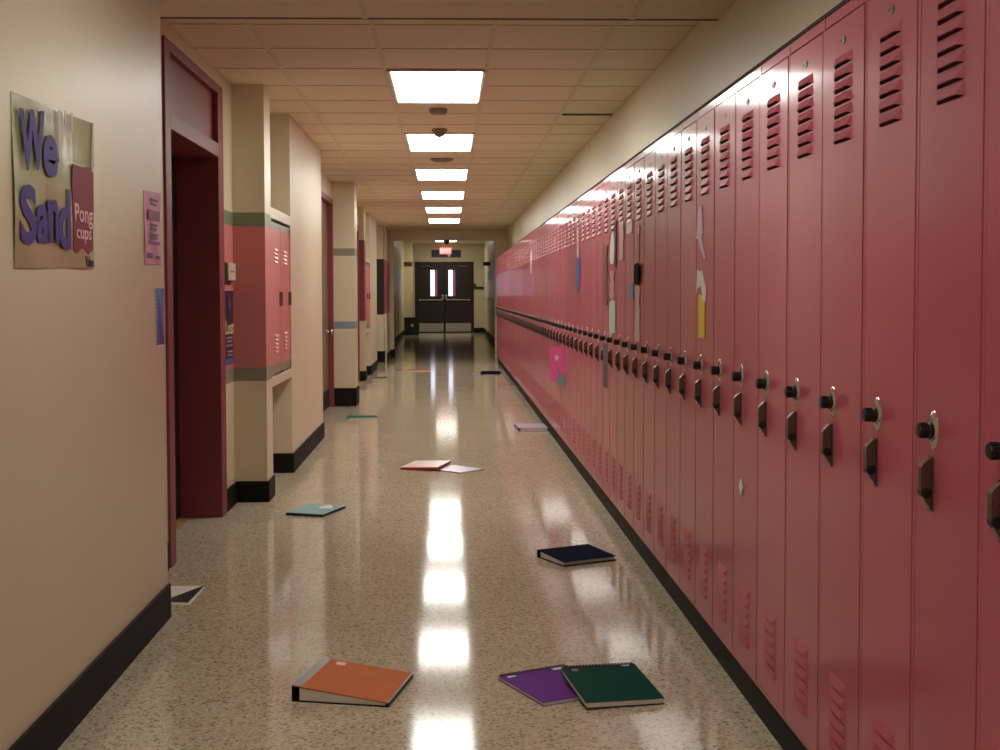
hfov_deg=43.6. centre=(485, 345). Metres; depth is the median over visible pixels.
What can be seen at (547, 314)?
locker
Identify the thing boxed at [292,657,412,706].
binder
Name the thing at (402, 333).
baseboard
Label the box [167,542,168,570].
baseboard
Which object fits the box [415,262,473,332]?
door
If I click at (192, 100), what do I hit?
door
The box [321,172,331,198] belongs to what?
wall
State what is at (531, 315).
locker
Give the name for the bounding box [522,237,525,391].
locker
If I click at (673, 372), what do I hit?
locker
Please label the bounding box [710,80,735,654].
locker
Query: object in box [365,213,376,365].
wall
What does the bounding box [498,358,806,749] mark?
baseboard
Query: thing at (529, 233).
locker
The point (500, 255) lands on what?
locker
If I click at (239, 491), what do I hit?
baseboard
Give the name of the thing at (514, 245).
locker
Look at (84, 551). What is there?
wall
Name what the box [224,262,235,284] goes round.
thermostat
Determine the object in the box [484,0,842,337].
wall
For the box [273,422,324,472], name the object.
baseboard
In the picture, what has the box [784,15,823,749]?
locker
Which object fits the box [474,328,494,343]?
baseboard
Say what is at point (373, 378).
notebook
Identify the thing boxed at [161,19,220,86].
wall
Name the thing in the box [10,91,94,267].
poster
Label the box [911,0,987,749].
locker
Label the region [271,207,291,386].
locker
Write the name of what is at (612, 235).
name label
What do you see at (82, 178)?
sign
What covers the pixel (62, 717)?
baseboard
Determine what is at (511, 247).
locker
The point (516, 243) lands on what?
locker
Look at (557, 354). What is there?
flyer
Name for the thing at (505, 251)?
locker
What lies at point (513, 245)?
locker
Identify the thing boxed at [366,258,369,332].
locker
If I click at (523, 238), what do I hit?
locker
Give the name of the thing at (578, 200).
locker
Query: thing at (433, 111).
smoke detector
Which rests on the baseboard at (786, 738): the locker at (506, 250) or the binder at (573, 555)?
the locker at (506, 250)
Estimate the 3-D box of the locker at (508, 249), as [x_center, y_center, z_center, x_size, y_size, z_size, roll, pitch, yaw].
[0.450,-0.523,18.333,0.291,1.785,0.299,0,2,-2]
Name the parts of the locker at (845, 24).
lock plate, number plate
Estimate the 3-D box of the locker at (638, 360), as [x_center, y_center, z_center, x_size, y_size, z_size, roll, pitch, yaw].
[0.827,-0.004,5.808,0.290,1.785,0.299,0,2,-2]
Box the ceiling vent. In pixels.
[430,158,452,161]
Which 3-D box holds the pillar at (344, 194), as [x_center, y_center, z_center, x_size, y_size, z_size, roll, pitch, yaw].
[-1.905,-0.574,13.937,0.928,2.467,0.400,0,2,-2]
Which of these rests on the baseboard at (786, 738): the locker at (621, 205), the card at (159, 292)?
the locker at (621, 205)
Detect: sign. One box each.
[71,164,93,253]
[404,262,411,265]
[440,247,451,253]
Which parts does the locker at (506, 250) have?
door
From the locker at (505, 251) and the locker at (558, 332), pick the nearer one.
the locker at (558, 332)
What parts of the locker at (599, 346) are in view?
door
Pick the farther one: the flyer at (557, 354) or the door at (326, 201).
the door at (326, 201)
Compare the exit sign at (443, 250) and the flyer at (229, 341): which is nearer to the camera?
the flyer at (229, 341)
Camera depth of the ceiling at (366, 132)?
7.49 m
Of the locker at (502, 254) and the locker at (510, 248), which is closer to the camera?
the locker at (510, 248)
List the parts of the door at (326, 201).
kick plate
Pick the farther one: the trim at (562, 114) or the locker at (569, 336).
the locker at (569, 336)
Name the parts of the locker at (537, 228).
door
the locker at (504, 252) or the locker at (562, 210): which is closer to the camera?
the locker at (562, 210)
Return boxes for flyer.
[143,190,161,264]
[225,291,233,364]
[550,345,564,381]
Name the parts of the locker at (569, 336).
door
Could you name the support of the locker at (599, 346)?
on the baseboard at (786, 738)
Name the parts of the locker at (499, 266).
door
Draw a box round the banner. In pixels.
[431,250,460,256]
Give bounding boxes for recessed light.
[386,69,486,102]
[404,133,475,150]
[414,168,469,179]
[420,191,465,198]
[424,207,462,212]
[427,218,460,222]
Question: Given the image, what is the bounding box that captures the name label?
[610,232,614,263]
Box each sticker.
[603,245,607,304]
[626,219,631,233]
[696,205,705,259]
[739,478,742,495]
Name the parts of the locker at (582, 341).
door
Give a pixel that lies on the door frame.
(160, 19)
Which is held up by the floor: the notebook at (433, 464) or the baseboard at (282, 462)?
the notebook at (433, 464)
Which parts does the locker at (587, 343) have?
door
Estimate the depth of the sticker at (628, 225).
6.05 m
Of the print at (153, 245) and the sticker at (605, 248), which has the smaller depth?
the print at (153, 245)
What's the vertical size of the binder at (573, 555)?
0.036 m
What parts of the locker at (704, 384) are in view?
lock plate, paper strip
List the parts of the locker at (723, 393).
lock plate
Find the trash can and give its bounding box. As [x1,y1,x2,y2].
[404,317,419,334]
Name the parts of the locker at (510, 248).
door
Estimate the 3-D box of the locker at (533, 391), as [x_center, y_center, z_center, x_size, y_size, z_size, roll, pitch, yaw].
[0.612,-0.300,12.965,0.290,1.785,0.299,0,2,-2]
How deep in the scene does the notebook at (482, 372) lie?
19.31 m
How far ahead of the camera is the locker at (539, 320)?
11.80 m
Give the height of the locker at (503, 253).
1.785 m
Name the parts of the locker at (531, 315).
door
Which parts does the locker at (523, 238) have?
door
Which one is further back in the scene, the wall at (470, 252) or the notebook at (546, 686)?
the wall at (470, 252)
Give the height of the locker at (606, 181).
1.785 m
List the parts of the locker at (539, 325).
door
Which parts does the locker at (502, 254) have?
door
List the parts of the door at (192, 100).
transom panel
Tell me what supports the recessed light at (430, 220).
in the ceiling at (366, 132)
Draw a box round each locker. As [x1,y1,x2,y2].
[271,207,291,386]
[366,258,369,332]
[495,307,497,356]
[496,257,497,352]
[497,256,498,357]
[497,266,499,358]
[499,254,501,361]
[499,255,500,360]
[500,254,502,362]
[501,253,503,363]
[502,253,503,359]
[503,251,505,366]
[503,252,504,365]
[504,250,506,367]
[505,250,507,369]
[506,249,508,370]
[507,248,509,371]
[508,248,510,372]
[509,247,511,374]
[510,246,512,375]
[511,245,514,378]
[512,245,515,379]
[514,243,516,380]
[515,242,517,381]
[516,242,519,384]
[517,240,520,385]
[519,239,521,386]
[520,238,523,389]
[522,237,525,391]
[523,236,526,393]
[525,234,528,395]
[527,233,530,398]
[528,232,532,400]
[530,230,534,403]
[532,229,536,405]
[534,227,538,408]
[536,225,540,410]
[538,224,542,413]
[541,222,545,417]
[543,220,548,421]
[546,218,550,423]
[549,216,553,427]
[551,213,556,431]
[554,210,560,436]
[557,205,567,445]
[558,208,563,440]
[565,202,571,450]
[569,199,575,455]
[573,196,580,461]
[578,192,585,467]
[583,188,590,474]
[588,184,596,481]
[593,179,602,489]
[600,174,609,498]
[606,169,617,507]
[614,163,625,517]
[621,156,634,528]
[630,149,644,541]
[640,141,655,554]
[651,131,667,569]
[663,120,681,587]
[677,109,697,606]
[692,96,715,628]
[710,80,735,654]
[731,63,760,685]
[755,41,789,720]
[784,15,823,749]
[818,0,866,749]
[860,0,919,749]
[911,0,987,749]
[978,0,999,749]
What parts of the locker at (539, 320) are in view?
door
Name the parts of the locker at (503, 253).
door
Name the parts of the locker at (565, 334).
tape strip, door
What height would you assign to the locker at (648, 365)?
1.785 m
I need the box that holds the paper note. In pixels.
[628,284,632,298]
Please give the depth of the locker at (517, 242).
15.92 m
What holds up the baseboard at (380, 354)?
attached to the wall at (386, 230)
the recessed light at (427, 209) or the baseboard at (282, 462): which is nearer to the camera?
the baseboard at (282, 462)
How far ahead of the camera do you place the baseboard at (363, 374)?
17.78 m
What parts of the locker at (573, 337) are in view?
door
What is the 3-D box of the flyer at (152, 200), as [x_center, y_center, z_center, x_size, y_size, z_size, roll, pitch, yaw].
[-1.209,-0.428,4.548,0.007,0.271,0.251,0,2,-2]
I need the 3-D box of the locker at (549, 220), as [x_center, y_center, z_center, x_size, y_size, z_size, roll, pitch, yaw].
[0.674,-0.214,10.878,0.290,1.785,0.299,0,2,-2]
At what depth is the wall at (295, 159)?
9.16 m
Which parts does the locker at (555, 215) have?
door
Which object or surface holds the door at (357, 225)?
in the wall
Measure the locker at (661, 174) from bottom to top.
1.785 m
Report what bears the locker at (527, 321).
on the baseboard at (786, 738)
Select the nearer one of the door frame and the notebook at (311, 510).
the door frame
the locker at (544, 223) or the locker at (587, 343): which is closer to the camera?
the locker at (587, 343)
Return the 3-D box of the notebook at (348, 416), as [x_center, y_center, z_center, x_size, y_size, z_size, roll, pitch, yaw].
[-1.230,0.712,12.469,0.290,0.016,0.240,-1,2,-10]
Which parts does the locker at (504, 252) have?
door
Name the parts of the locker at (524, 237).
door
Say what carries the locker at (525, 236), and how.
on the baseboard at (786, 738)
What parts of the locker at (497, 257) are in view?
door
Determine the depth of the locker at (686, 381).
4.60 m
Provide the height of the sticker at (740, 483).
0.053 m
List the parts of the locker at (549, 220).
door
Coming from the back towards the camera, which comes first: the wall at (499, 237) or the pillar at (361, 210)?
the wall at (499, 237)
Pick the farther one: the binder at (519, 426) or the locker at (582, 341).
the binder at (519, 426)
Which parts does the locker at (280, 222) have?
door, door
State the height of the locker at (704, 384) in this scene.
1.785 m
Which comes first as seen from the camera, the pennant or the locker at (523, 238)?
the pennant
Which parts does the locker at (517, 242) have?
door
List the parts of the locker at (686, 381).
lock plate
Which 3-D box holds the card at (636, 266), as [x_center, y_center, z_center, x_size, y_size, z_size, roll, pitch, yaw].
[0.701,-0.335,5.827,0.003,0.108,0.215,0,2,1]
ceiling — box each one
[160,0,736,18]
[165,19,698,229]
[412,241,484,242]
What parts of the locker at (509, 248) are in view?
door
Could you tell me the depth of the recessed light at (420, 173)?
12.65 m
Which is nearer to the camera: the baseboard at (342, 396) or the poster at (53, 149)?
the poster at (53, 149)
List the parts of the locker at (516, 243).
door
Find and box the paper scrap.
[319,504,332,508]
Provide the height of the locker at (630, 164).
1.785 m
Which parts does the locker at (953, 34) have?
lock plate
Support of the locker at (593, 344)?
on the baseboard at (786, 738)
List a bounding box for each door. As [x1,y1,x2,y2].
[162,35,226,567]
[321,190,333,410]
[357,225,359,381]
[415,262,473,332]
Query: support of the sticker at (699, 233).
attached to the locker at (704, 384)
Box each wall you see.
[0,0,167,749]
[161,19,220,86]
[220,74,235,488]
[270,114,322,452]
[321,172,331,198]
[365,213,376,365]
[384,227,389,360]
[389,230,506,356]
[394,241,403,336]
[413,243,483,327]
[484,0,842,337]
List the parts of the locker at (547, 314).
door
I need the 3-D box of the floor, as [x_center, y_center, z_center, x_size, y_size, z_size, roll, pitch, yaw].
[-0.846,0.526,18.320,3.300,0.100,44.600,0,2,-2]
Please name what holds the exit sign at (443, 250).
attached to the wall at (470, 252)
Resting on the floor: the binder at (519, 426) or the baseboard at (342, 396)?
the binder at (519, 426)
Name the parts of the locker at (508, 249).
door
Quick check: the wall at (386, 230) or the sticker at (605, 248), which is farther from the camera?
the wall at (386, 230)
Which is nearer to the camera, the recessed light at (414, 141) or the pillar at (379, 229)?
the recessed light at (414, 141)
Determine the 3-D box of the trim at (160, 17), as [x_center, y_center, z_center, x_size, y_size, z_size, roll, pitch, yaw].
[-0.564,-1.412,5.244,3.097,0.079,0.025,0,2,-2]
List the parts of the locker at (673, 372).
lock plate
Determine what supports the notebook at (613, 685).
on the floor
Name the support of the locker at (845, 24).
on the baseboard at (786, 738)
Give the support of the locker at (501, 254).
on the baseboard at (786, 738)
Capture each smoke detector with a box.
[429,108,446,114]
[432,128,446,137]
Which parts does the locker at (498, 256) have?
door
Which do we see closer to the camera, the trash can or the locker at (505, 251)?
the locker at (505, 251)
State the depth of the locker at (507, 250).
18.60 m
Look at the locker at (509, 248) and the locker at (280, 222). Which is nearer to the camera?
the locker at (280, 222)
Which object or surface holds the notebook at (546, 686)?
on the floor
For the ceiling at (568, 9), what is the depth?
5.07 m
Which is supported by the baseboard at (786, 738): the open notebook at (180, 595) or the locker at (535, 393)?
the locker at (535, 393)
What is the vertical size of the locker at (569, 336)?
1.785 m
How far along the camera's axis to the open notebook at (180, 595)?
5.12 m
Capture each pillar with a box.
[231,84,272,480]
[332,182,357,387]
[358,207,365,370]
[376,226,384,350]
[404,241,413,316]
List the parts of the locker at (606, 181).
paper strip, door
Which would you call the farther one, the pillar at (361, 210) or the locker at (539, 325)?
the pillar at (361, 210)
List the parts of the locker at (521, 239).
door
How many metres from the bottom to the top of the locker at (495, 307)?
1.785 m
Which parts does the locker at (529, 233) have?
door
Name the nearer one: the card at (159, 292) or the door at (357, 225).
the card at (159, 292)
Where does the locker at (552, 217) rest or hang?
on the baseboard at (786, 738)
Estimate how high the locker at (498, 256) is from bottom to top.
1.785 m
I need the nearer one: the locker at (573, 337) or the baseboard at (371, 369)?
the locker at (573, 337)
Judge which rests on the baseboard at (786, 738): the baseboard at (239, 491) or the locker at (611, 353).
the locker at (611, 353)
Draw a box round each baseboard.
[8,584,170,749]
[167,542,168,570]
[227,475,274,511]
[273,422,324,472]
[334,385,358,405]
[360,370,366,380]
[366,360,377,374]
[377,351,384,361]
[387,331,404,360]
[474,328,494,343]
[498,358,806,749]
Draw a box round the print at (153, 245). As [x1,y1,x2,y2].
[148,240,159,258]
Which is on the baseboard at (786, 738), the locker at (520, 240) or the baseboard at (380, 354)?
the locker at (520, 240)
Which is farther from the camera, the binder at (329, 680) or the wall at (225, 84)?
the wall at (225, 84)
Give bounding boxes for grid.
[169,0,695,230]
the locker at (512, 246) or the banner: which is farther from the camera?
the banner
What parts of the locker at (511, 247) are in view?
door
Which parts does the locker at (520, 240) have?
door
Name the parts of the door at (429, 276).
kick plate, kick plate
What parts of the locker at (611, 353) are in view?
tape strip, paper strip, door, label backing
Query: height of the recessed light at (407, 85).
0.016 m
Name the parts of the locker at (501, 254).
door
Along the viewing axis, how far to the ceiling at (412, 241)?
39.21 m
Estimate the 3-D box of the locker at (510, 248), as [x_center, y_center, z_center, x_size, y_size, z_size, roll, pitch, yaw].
[0.468,-0.498,17.737,0.291,1.785,0.299,0,2,-2]
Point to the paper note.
(630, 286)
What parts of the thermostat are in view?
plate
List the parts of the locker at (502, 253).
door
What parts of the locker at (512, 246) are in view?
door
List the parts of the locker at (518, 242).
door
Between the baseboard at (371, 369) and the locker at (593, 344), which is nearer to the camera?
the locker at (593, 344)
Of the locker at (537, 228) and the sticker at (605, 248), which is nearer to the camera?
the sticker at (605, 248)
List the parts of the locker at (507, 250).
door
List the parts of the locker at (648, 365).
lock plate, door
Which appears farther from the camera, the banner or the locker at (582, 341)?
the banner
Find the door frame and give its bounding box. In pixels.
[160,19,167,541]
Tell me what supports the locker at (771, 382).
on the baseboard at (786, 738)
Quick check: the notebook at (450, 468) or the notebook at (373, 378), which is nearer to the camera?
the notebook at (450, 468)
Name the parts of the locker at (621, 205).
tape strip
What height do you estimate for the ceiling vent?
0.028 m
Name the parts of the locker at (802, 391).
lock plate, number plate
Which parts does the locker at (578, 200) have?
tape strip, door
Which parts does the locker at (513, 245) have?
door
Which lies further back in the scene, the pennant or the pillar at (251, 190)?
the pennant
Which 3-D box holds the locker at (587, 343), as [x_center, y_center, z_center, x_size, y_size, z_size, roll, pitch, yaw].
[0.764,-0.090,7.896,0.290,1.785,0.299,0,2,-2]
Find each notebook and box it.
[171,585,204,604]
[285,503,345,516]
[347,415,376,418]
[371,377,387,379]
[400,460,451,469]
[408,369,430,370]
[430,465,483,472]
[480,371,500,373]
[498,664,578,706]
[560,662,664,708]
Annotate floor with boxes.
[58,332,782,749]
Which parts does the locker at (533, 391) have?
door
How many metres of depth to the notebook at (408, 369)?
20.20 m
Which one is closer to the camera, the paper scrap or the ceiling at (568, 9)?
the ceiling at (568, 9)
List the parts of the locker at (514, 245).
door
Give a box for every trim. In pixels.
[160,17,717,20]
[562,114,611,115]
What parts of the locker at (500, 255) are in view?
door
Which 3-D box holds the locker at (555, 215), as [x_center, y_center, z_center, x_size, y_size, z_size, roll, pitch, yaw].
[0.692,-0.189,10.281,0.291,1.785,0.299,0,2,-2]
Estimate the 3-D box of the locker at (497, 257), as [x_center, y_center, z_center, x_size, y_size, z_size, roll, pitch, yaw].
[0.334,-0.683,22.210,0.290,1.785,0.299,0,2,-2]
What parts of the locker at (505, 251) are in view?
door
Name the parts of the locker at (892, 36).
lock plate, number plate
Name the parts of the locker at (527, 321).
door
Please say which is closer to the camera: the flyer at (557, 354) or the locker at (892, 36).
the locker at (892, 36)
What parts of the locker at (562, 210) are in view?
door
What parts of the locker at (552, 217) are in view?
door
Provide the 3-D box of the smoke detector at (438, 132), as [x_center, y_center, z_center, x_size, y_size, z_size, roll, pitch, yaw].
[-0.344,-1.592,9.356,0.116,0.062,0.116,0,2,-2]
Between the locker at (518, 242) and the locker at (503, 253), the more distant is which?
the locker at (503, 253)
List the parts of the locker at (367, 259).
door, door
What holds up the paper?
attached to the locker at (704, 384)
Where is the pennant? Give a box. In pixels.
[576,258,579,292]
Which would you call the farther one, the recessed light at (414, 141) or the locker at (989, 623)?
the recessed light at (414, 141)
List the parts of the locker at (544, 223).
door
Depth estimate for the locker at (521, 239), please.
15.05 m
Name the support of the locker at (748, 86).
on the baseboard at (786, 738)
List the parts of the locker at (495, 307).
door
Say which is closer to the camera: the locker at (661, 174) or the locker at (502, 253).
the locker at (661, 174)
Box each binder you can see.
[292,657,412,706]
[514,423,547,430]
[537,544,615,566]
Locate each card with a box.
[155,288,163,346]
[634,262,638,284]
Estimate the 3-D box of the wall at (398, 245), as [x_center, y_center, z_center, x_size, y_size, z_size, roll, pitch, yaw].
[-2.619,-1.547,32.200,0.600,2.900,15.400,0,2,-2]
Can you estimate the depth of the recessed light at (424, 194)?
15.35 m
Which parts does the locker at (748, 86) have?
lock plate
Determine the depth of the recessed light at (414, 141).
10.05 m
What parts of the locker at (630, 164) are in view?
door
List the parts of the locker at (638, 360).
tape strip, tape strip, door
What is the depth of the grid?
7.44 m
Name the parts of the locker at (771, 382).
lock plate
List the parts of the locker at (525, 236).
door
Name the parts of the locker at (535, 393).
door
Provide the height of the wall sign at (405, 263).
0.120 m
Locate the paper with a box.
[696,270,705,300]
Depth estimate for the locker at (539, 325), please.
12.05 m
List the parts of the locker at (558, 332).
door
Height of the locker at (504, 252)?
1.785 m
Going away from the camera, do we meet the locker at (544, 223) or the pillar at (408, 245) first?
the locker at (544, 223)
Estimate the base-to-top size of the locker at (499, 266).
1.785 m
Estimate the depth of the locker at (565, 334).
9.40 m
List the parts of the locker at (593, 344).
door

